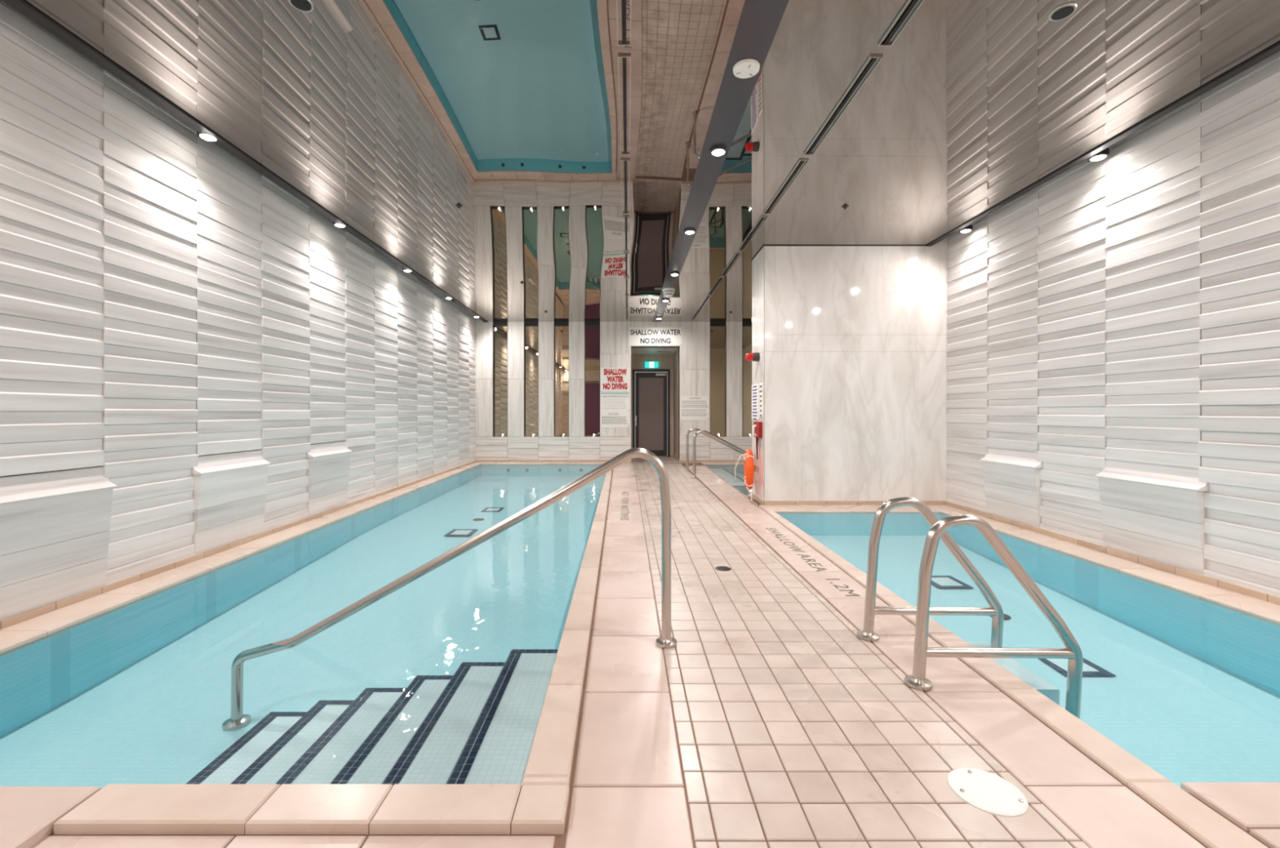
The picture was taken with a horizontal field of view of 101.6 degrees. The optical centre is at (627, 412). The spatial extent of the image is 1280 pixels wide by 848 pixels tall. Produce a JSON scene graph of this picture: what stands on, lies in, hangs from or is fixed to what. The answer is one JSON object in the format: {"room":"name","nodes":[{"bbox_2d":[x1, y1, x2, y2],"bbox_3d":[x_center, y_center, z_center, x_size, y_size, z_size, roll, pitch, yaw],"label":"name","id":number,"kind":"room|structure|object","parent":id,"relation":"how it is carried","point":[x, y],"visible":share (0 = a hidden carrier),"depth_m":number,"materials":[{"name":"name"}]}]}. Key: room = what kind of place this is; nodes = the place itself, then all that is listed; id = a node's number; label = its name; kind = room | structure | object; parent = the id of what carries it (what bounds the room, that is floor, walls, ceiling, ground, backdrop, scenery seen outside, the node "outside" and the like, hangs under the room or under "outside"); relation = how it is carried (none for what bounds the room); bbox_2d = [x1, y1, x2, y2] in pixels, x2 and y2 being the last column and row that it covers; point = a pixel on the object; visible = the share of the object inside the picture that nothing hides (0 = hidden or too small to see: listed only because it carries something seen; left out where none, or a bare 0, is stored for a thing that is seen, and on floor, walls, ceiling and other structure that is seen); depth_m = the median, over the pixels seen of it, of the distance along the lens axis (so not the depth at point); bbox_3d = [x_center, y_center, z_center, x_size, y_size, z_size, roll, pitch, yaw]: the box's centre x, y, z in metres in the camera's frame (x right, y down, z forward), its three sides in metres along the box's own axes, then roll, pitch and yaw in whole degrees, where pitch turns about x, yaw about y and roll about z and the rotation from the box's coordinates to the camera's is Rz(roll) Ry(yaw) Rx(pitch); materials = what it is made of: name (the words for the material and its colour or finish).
{"room":"indoor swimming pool","nodes":[
{"label":"indoor swimming pool","id":0,"kind":"room"},
{"bbox_2d":[0,0,475,620],"bbox_3d":[-3.301,-0.450,4.848,0.287,3.740,13.208,0,0,-1],"label":"wall","id":1,"kind":"structure","parent":0,"point":[195,358],"depth_m":3.63,"materials":[{"name":"stone"}]},
{"bbox_2d":[196,131,218,142],"bbox_3d":[-3.010,-1.986,3.740,0.128,0.057,0.128,0,0,0],"label":"recessed light","id":2,"kind":"object","parent":1,"relation":"attached to","point":[207,137],"visible":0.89,"depth_m":3.73,"materials":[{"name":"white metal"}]},
{"bbox_2d":[0,460,476,629],"bbox_3d":[-3.245,1.091,6.309,0.050,0.077,10.621,0,0,-1],"label":"baseboard","id":3,"kind":"structure","parent":1,"relation":"attached to","point":[29,615],"depth_m":3.62,"materials":[{"name":"beige tile"}]},
{"bbox_2d":[0,0,488,322],"bbox_3d":[-2.997,-1.999,4.875,0.086,0.062,13.154,0,0,-1],"label":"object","id":4,"kind":"structure","parent":1,"relation":"attached to","point":[21,6],"depth_m":3.41,"materials":[{"name":"black metal"}]},
{"bbox_2d":[333,222,346,227],"bbox_3d":[-3.041,-1.986,5.505,0.128,0.057,0.128,0,0,0],"label":"recessed light","id":5,"kind":"object","parent":1,"relation":"attached to","point":[340,225],"visible":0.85,"depth_m":5.49,"materials":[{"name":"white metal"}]},
{"bbox_2d":[402,268,412,271],"bbox_3d":[-3.072,-1.986,7.270,0.128,0.057,0.128,0,0,0],"label":"recessed light","id":6,"kind":"object","parent":1,"relation":"attached to","point":[403,269],"visible":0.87,"depth_m":7.24,"materials":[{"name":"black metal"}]},
{"bbox_2d":[475,317,751,460],"bbox_3d":[0.100,-0.410,11.594,7.600,3.660,0.312,0,0,0],"label":"wall","id":7,"kind":"structure","parent":0,"point":[695,349],"depth_m":11.45,"materials":[{"name":"white tile"}]},
{"bbox_2d":[493,321,507,436],"bbox_3d":[-2.805,-0.774,11.501,0.325,2.652,0.098,0,0,0],"label":"wall mirror","id":8,"kind":"object","parent":7,"relation":"attached to","point":[500,328],"visible":0.9,"depth_m":11.53,"materials":[{"name":"clear mirror"}]},
{"bbox_2d":[524,321,538,437],"bbox_3d":[-2.125,-0.774,11.501,0.316,2.652,0.098,0,0,0],"label":"wall mirror","id":9,"kind":"object","parent":7,"relation":"attached to","point":[531,329],"visible":0.9,"depth_m":11.53,"materials":[{"name":"clear mirror"}]},
{"bbox_2d":[554,321,568,436],"bbox_3d":[-1.462,-0.774,11.501,0.324,2.652,0.098,0,0,0],"label":"wall mirror","id":10,"kind":"object","parent":7,"relation":"attached to","point":[561,328],"visible":0.9,"depth_m":11.53,"materials":[{"name":"clear mirror"}]},
{"bbox_2d":[584,321,599,436],"bbox_3d":[-0.784,-0.774,11.501,0.339,2.652,0.098,0,0,0],"label":"wall mirror","id":11,"kind":"object","parent":7,"relation":"attached to","point":[592,329],"visible":0.9,"depth_m":11.53,"materials":[{"name":"clear mirror"}]},
{"bbox_2d":[476,460,744,463],"bbox_3d":[0.090,1.094,11.441,7.020,0.072,0.018,0,0,0],"label":"baseboard","id":12,"kind":"structure","parent":7,"relation":"attached to","point":[628,461],"depth_m":11.43,"materials":[{"name":"beige tile"}]},
{"bbox_2d":[600,367,629,391],"bbox_3d":[-0.281,-0.715,11.446,0.632,0.518,0.008,0,0,0],"label":"warning sign","id":13,"kind":"object","parent":7,"relation":"attached to","point":[612,379],"visible":1,"depth_m":11.44,"materials":[{"name":"white plastic"}]},
{"bbox_2d":[600,391,629,412],"bbox_3d":[-0.281,-0.219,11.445,0.632,0.439,0.010,0,0,0],"label":"notice board","id":14,"kind":"object","parent":7,"relation":"attached to","point":[611,402],"visible":1,"depth_m":11.44,"materials":[{"name":"white"}]},
{"bbox_2d":[602,400,626,408],"bbox_3d":[-0.292,-0.179,11.443,0.529,0.208,0.001,0,0,0],"label":"print","id":15,"kind":"object","parent":14,"relation":"attached to","point":[606,404],"depth_m":11.44,"materials":[{"name":"grey"}]},
{"bbox_2d":[600,412,629,427],"bbox_3d":[-0.281,0.170,11.445,0.632,0.337,0.010,0,0,0],"label":"notice board","id":16,"kind":"object","parent":7,"relation":"attached to","point":[608,420],"visible":1,"depth_m":11.44,"materials":[{"name":"white"}]},
{"bbox_2d":[601,419,627,423],"bbox_3d":[-0.291,0.180,11.443,0.572,0.154,0.001,0,0,0],"label":"print","id":17,"kind":"object","parent":16,"relation":"attached to","point":[603,421],"depth_m":11.44,"materials":[{"name":"grey paper"}]},
{"bbox_2d":[629,327,681,346],"bbox_3d":[0.602,-1.654,11.445,1.158,0.406,0.010,0,0,0],"label":"warning sign","id":18,"kind":"object","parent":7,"relation":"attached to","point":[638,336],"visible":1,"depth_m":11.44,"materials":[{"name":"white plastic"}]},
{"bbox_2d":[670,272,679,275],"bbox_3d":[0.666,-1.974,7.430,0.128,0.057,0.128,0,0,0],"label":"recessed light","id":19,"kind":"object","parent":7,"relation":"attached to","point":[671,273],"visible":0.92,"depth_m":7.40,"materials":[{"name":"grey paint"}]},
{"bbox_2d":[684,228,695,234],"bbox_3d":[0.673,-1.974,5.680,0.128,0.057,0.128,0,0,0],"label":"recessed light","id":20,"kind":"object","parent":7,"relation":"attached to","point":[690,231],"visible":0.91,"depth_m":5.65,"materials":[{"name":"grey paint"}]},
{"bbox_2d":[680,395,709,420],"bbox_3d":[1.469,-0.084,11.445,0.628,0.534,0.010,0,0,0],"label":"notice board","id":21,"kind":"object","parent":7,"relation":"attached to","point":[692,407],"visible":1,"depth_m":11.44,"materials":[{"name":"white"}]},
{"bbox_2d":[681,400,708,416],"bbox_3d":[1.468,-0.077,11.443,0.587,0.326,0.001,0,0,0],"label":"print","id":22,"kind":"object","parent":21,"relation":"attached to","point":[689,408],"depth_m":11.44,"materials":[{"name":"grey"}]},
{"bbox_2d":[710,321,726,436],"bbox_3d":[1.980,-0.774,11.501,0.360,2.652,0.098,0,0,0],"label":"wall mirror","id":23,"kind":"object","parent":7,"relation":"attached to","point":[717,329],"visible":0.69,"depth_m":11.53,"materials":[{"name":"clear mirror"}]},
{"bbox_2d":[652,0,789,322],"bbox_3d":[0.667,-2.006,4.875,0.221,0.068,13.151,0,0,0],"label":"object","id":24,"kind":"structure","parent":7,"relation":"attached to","point":[759,22],"depth_m":3.43,"materials":[{"name":"grey paint"}]},
{"bbox_2d":[662,288,675,297],"bbox_3d":[0.655,-1.909,8.400,0.210,0.130,0.210,0,0,0],"label":"smoke detector","id":25,"kind":"object","parent":24,"relation":"attached to","point":[668,292],"visible":1,"depth_m":8.34,"materials":[{"name":"white plastic"}]},
{"bbox_2d":[710,146,727,156],"bbox_3d":[0.681,-1.974,3.930,0.128,0.057,0.128,0,0,0],"label":"recessed light","id":26,"kind":"object","parent":24,"relation":"attached to","point":[717,151],"visible":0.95,"depth_m":3.91,"materials":[{"name":"grey paint"}]},
{"bbox_2d":[733,58,759,78],"bbox_3d":[0.678,-1.962,2.990,0.152,0.024,0.152,0,0,0],"label":"ceiling speaker","id":27,"kind":"object","parent":24,"relation":"attached to","point":[748,68],"visible":1,"depth_m":2.97,"materials":[{"name":"white plastic"}]},
{"bbox_2d":[742,321,751,436],"bbox_3d":[2.680,-0.774,11.501,0.340,2.652,0.098,0,0,0],"label":"wall mirror","id":28,"kind":"object","parent":7,"relation":"attached to","point":[746,326],"visible":0.53,"depth_m":11.53,"materials":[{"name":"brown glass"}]},
{"bbox_2d":[0,456,1279,847],"bbox_3d":[0.200,1.405,5.800,7.800,0.630,15.000,0,0,0],"label":"floor","id":29,"kind":"structure","parent":0,"point":[768,722],"depth_m":1.80,"materials":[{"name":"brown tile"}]},
{"bbox_2d":[0,462,613,834],"bbox_3d":[-1.767,1.355,6.414,3.195,0.530,10.138,0,0,0],"label":"swimming pool","id":30,"kind":"object","parent":29,"relation":"in","point":[449,703],"visible":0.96,"depth_m":2.70,"materials":[{"name":"liquid"}]},
{"bbox_2d":[222,448,676,731],"bbox_3d":[-0.853,0.842,2.518,2.180,1.337,0.110,0,0,0],"label":"handrail","id":31,"kind":"object","parent":29,"relation":"attached to","point":[237,720],"visible":1,"depth_m":2.50,"materials":[{"name":"silver metal"}]},
{"bbox_2d":[684,428,744,471],"bbox_3d":[1.753,0.855,9.900,1.356,1.090,0.104,0,0,0],"label":"handrail","id":32,"kind":"object","parent":29,"relation":"attached to","point":[691,429],"visible":0.66,"depth_m":9.88,"materials":[{"name":"silver metal"}]},
{"bbox_2d":[691,430,745,478],"bbox_3d":[1.753,0.855,8.850,1.356,1.090,0.104,0,0,0],"label":"handrail","id":33,"kind":"object","parent":29,"relation":"attached to","point":[696,433],"visible":0.64,"depth_m":8.83,"materials":[{"name":"silver metal"}]},
{"bbox_2d":[715,566,731,571],"bbox_3d":[0.680,1.119,3.726,0.112,0.010,0.112,0,0,0],"label":"floor drain","id":34,"kind":"object","parent":29,"relation":"on","point":[718,568],"visible":1,"depth_m":3.71,"materials":[{"name":"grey metal"}]},
{"bbox_2d":[701,462,757,505],"bbox_3d":[2.534,1.360,8.841,2.108,0.520,5.178,0,0,0],"label":"hot tub","id":35,"kind":"object","parent":29,"relation":"in","point":[725,470],"visible":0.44,"depth_m":9.93,"materials":[{"name":"tile"}]},
{"bbox_2d":[856,497,1004,647],"bbox_3d":[1.500,0.851,2.590,0.720,0.861,0.104,0,0,0],"label":"grab rail","id":36,"kind":"object","parent":29,"relation":"on","point":[995,611],"visible":1,"depth_m":2.57,"materials":[{"name":"silver metal"}]},
{"bbox_2d":[947,767,1028,817],"bbox_3d":[1.060,1.119,1.542,0.196,0.011,0.196,0,0,0],"label":"skimmer cover","id":37,"kind":"object","parent":29,"relation":"on","point":[988,792],"visible":1,"depth_m":1.53,"materials":[{"name":"white plastic"}]},
{"bbox_2d":[904,514,1083,719],"bbox_3d":[1.500,0.851,2.141,0.720,0.861,0.104,0,0,0],"label":"grab rail","id":38,"kind":"object","parent":29,"relation":"on","point":[917,681],"visible":1,"depth_m":2.12,"materials":[{"name":"silver metal"}]},
{"bbox_2d":[758,505,1279,847],"bbox_3d":[2.640,1.360,3.618,2.294,0.520,5.144,0,0,0],"label":"swimming pool","id":39,"kind":"object","parent":29,"relation":"in","point":[1180,683],"visible":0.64,"depth_m":3.07,"materials":[{"name":"liquid"}]},
{"bbox_2d":[22,0,1279,321],"bbox_3d":[0.175,-2.175,4.925,7.850,0.409,13.650,0,0,0],"label":"ceiling","id":40,"kind":"structure","parent":0,"point":[389,116],"depth_m":3.38,"materials":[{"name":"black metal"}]},
{"bbox_2d":[288,0,314,12],"bbox_3d":[-1.580,-1.975,2.520,0.112,0.010,0.112,0,0,0],"label":"ceiling speaker","id":41,"kind":"object","parent":40,"relation":"attached to","point":[306,6],"visible":1,"depth_m":2.53,"materials":[{"name":"silver metal"}]},
{"bbox_2d":[455,204,462,208],"bbox_3d":[-1.620,-1.967,5.000,0.068,0.028,0.068,0,0,0],"label":"sprinkler","id":42,"kind":"object","parent":40,"relation":"attached to","point":[459,206],"visible":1,"depth_m":4.99,"materials":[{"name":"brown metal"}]},
{"bbox_2d":[616,0,631,45],"bbox_3d":[-0.020,-1.976,2.255,0.072,0.011,1.098,0,0,0],"label":"air slot","id":43,"kind":"object","parent":40,"relation":"attached to","point":[623,2],"visible":1,"depth_m":2.65,"materials":[{"name":"black metal"}]},
{"bbox_2d":[617,54,631,154],"bbox_3d":[-0.020,-1.977,3.445,0.072,0.011,1.098,0,0,0],"label":"air slot","id":44,"kind":"object","parent":40,"relation":"attached to","point":[624,56],"visible":1,"depth_m":3.32,"materials":[{"name":"black metal"}]},
{"bbox_2d":[621,159,630,213],"bbox_3d":[-0.020,-1.977,4.635,0.072,0.011,1.098,0,0,0],"label":"air slot","id":45,"kind":"object","parent":40,"relation":"attached to","point":[624,160],"visible":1,"depth_m":4.50,"materials":[{"name":"black metal"}]},
{"bbox_2d":[622,216,629,250],"bbox_3d":[-0.020,-1.974,5.825,0.072,0.011,1.098,0,0,0],"label":"air slot","id":46,"kind":"object","parent":40,"relation":"attached to","point":[625,217],"visible":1,"depth_m":5.76,"materials":[{"name":"black metal"}]},
{"bbox_2d":[623,253,629,276],"bbox_3d":[-0.020,-1.967,7.015,0.072,0.011,1.098,0,0,0],"label":"air slot","id":47,"kind":"object","parent":40,"relation":"attached to","point":[624,253],"visible":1,"depth_m":6.99,"materials":[{"name":"black metal"}]},
{"bbox_2d":[624,295,628,308],"bbox_3d":[-0.020,-1.972,9.395,0.072,0.011,1.098,0,0,0],"label":"air slot","id":48,"kind":"object","parent":40,"relation":"attached to","point":[624,295],"visible":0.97,"depth_m":9.23,"materials":[{"name":"black metal"}]},
{"bbox_2d":[624,277,629,295],"bbox_3d":[-0.020,-1.966,8.205,0.072,0.011,1.098,0,0,0],"label":"air slot","id":49,"kind":"object","parent":40,"relation":"attached to","point":[624,277],"visible":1,"depth_m":8.13,"materials":[{"name":"black metal"}]},
{"bbox_2d":[690,309,701,319],"bbox_3d":[1.380,-1.974,10.585,0.072,0.011,1.098,0,0,0],"label":"air slot","id":50,"kind":"object","parent":40,"relation":"attached to","point":[697,309],"visible":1,"depth_m":10.58,"materials":[{"name":"black metal"}]},
{"bbox_2d":[698,295,711,308],"bbox_3d":[1.380,-1.975,9.395,0.072,0.011,1.098,0,0,0],"label":"air slot","id":51,"kind":"object","parent":40,"relation":"attached to","point":[707,295],"visible":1,"depth_m":9.32,"materials":[{"name":"black metal"}]},
{"bbox_2d":[707,276,724,294],"bbox_3d":[1.380,-1.975,8.205,0.072,0.011,1.098,0,0,0],"label":"air slot","id":52,"kind":"object","parent":40,"relation":"attached to","point":[719,277],"visible":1,"depth_m":8.12,"materials":[{"name":"black metal"}]},
{"bbox_2d":[720,252,742,275],"bbox_3d":[1.380,-1.975,7.015,0.072,0.011,1.098,0,0,0],"label":"air slot","id":53,"kind":"object","parent":40,"relation":"attached to","point":[738,254],"visible":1,"depth_m":6.92,"materials":[{"name":"black metal"}]},
{"bbox_2d":[737,216,768,250],"bbox_3d":[1.380,-1.975,5.825,0.072,0.011,1.098,0,0,0],"label":"air slot","id":54,"kind":"object","parent":40,"relation":"attached to","point":[763,217],"visible":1,"depth_m":5.74,"materials":[{"name":"black metal"}]},
{"bbox_2d":[763,159,808,213],"bbox_3d":[1.380,-1.975,4.635,0.072,0.011,1.098,0,0,0],"label":"air slot","id":55,"kind":"object","parent":40,"relation":"attached to","point":[802,160],"visible":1,"depth_m":4.53,"materials":[{"name":"black metal"}]},
{"bbox_2d":[803,55,883,155],"bbox_3d":[1.380,-1.974,3.445,0.072,0.011,1.098,0,0,0],"label":"air slot","id":56,"kind":"object","parent":40,"relation":"attached to","point":[875,57],"visible":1,"depth_m":3.30,"materials":[{"name":"black metal"}]},
{"bbox_2d":[841,204,848,209],"bbox_3d":[2.090,-1.968,5.020,0.068,0.028,0.068,0,0,0],"label":"sprinkler","id":57,"kind":"object","parent":40,"relation":"attached to","point":[844,206],"visible":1,"depth_m":5.01,"materials":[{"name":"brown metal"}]},
{"bbox_2d":[878,0,924,45],"bbox_3d":[1.380,-1.973,2.255,0.072,0.011,1.098,0,0,0],"label":"air slot","id":58,"kind":"object","parent":40,"relation":"attached to","point":[913,4],"visible":1,"depth_m":2.64,"materials":[{"name":"black metal"}]},
{"bbox_2d":[1048,3,1077,21],"bbox_3d":[2.150,-1.975,2.580,0.112,0.010,0.112,0,0,0],"label":"ceiling speaker","id":59,"kind":"object","parent":40,"relation":"attached to","point":[1063,11],"visible":1,"depth_m":2.57,"materials":[{"name":"silver metal"}]},
{"bbox_2d":[1051,6,1074,20],"bbox_3d":[2.150,-1.972,2.580,0.088,0.002,0.088,0,0,0],"label":"speaker grille","id":60,"kind":"object","parent":59,"relation":"attached to","point":[1060,13],"depth_m":2.58,"materials":[{"name":"black metal"}]},
{"bbox_2d":[631,347,678,354],"bbox_3d":[0.600,-1.514,12.475,1.200,0.133,1.450,0,0,0],"label":"ceiling","id":61,"kind":"structure","parent":0,"point":[633,350],"depth_m":12.28,"materials":[{"name":"grey paint"}]},
{"bbox_2d":[624,346,685,459],"bbox_3d":[0.600,-0.080,12.377,1.400,3.000,1.846,0,0,0],"label":"wall","id":62,"kind":"structure","parent":0,"point":[670,362],"depth_m":13.10,"materials":[{"name":"beige stone"}]},
{"bbox_2d":[632,368,670,457],"bbox_3d":[0.585,0.022,13.088,0.940,2.195,0.124,0,0,0],"label":"door","id":63,"kind":"structure","parent":62,"relation":"in","point":[649,385],"depth_m":13.11,"materials":[{"name":"brown wood"}]},
{"bbox_2d":[644,361,657,368],"bbox_3d":[0.590,-1.180,13.035,0.330,0.150,0.050,0,0,0],"label":"exit sign","id":64,"kind":"object","parent":62,"relation":"attached to","point":[647,364],"visible":1,"depth_m":13.02,"materials":[{"name":"teal plastic"}]},
{"bbox_2d":[670,453,679,462],"bbox_3d":[1.098,1.090,12.280,0.086,0.080,1.640,0,0,0],"label":"baseboard","id":65,"kind":"structure","parent":62,"relation":"attached to","point":[671,455],"depth_m":12.56,"materials":[{"name":"beige tile"}]},
{"bbox_2d":[751,237,951,505],"bbox_3d":[2.853,-0.430,6.495,2.493,3.700,0.610,0,0,0],"label":"wall","id":66,"kind":"structure","parent":0,"point":[851,342],"depth_m":6.20,"materials":[{"name":"white stone"}]},
{"bbox_2d":[734,448,755,501],"bbox_3d":[1.463,0.766,6.508,0.260,0.609,0.506,0,0,10],"label":"buoy","id":67,"kind":"object","parent":66,"relation":"hanging from","point":[749,468],"visible":1,"depth_m":6.32,"materials":[{"name":"orange plastic"}]},
{"bbox_2d":[745,352,759,361],"bbox_3d":[1.536,-0.680,6.450,0.162,0.110,0.110,0,0,0],"label":"beacon","id":68,"kind":"object","parent":66,"relation":"attached to","point":[755,357],"visible":1,"depth_m":6.41,"materials":[{"name":"red plastic"}]},
{"bbox_2d":[751,383,758,420],"bbox_3d":[1.613,-0.125,6.625,0.008,0.450,0.330,0,0,0],"label":"notice sheet","id":69,"kind":"object","parent":66,"relation":"attached to","point":[755,387],"visible":1,"depth_m":6.59,"materials":[{"name":"white paper"}]},
{"bbox_2d":[752,422,762,459],"bbox_3d":[1.567,0.350,6.390,0.099,0.460,0.240,0,0,0],"label":"phone","id":70,"kind":"object","parent":66,"relation":"attached to","point":[757,426],"visible":1,"depth_m":6.35,"materials":[{"name":"red plastic"}]},
{"bbox_2d":[759,382,762,417],"bbox_3d":[1.613,-0.145,6.325,0.008,0.410,0.130,0,0,0],"label":"notice sheet","id":71,"kind":"object","parent":66,"relation":"attached to","point":[761,384],"visible":1,"depth_m":6.31,"materials":[{"name":"white"}]},
{"bbox_2d":[760,385,761,416],"bbox_3d":[1.610,-0.133,6.325,0.002,0.377,0.109,0,0,0],"label":"print","id":72,"kind":"object","parent":71,"relation":"attached to","point":[760,385],"depth_m":6.32,"materials":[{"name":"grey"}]},
{"bbox_2d":[751,244,926,261],"bbox_3d":[2.600,-2.001,6.493,1.995,0.058,0.614,0,0,0],"label":"trim","id":73,"kind":"structure","parent":66,"relation":"attached to","point":[761,248],"depth_m":6.20,"materials":[{"name":"black metal"}]},
{"bbox_2d":[946,51,1279,596],"bbox_3d":[3.799,-0.469,2.391,0.287,3.778,7.624,0,0,1],"label":"wall","id":74,"kind":"structure","parent":0,"point":[1113,331],"depth_m":3.80,"materials":[{"name":"tile"}]},
{"bbox_2d":[925,42,1279,246],"bbox_3d":[3.513,-1.999,2.250,0.061,0.062,7.902,0,0,1],"label":"trim","id":75,"kind":"structure","parent":74,"relation":"attached to","point":[1272,51],"depth_m":3.62,"materials":[{"name":"black metal"}]},
{"bbox_2d":[959,224,973,233],"bbox_3d":[3.670,-1.986,5.670,0.128,0.057,0.128,0,0,0],"label":"recessed light","id":76,"kind":"object","parent":75,"relation":"attached to","point":[968,228],"visible":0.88,"depth_m":5.63,"materials":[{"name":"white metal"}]},
{"bbox_2d":[1087,147,1109,161],"bbox_3d":[3.642,-1.986,4.040,0.128,0.057,0.128,0,0,0],"label":"recessed light","id":77,"kind":"object","parent":75,"relation":"attached to","point":[1104,153],"visible":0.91,"depth_m":4.01,"materials":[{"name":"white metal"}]},
{"bbox_2d":[944,500,1279,605],"bbox_3d":[3.740,1.091,3.699,0.050,0.077,5.399,0,0,1],"label":"baseboard","id":78,"kind":"structure","parent":74,"relation":"attached to","point":[1246,591],"depth_m":3.79,"materials":[{"name":"beige tile"}]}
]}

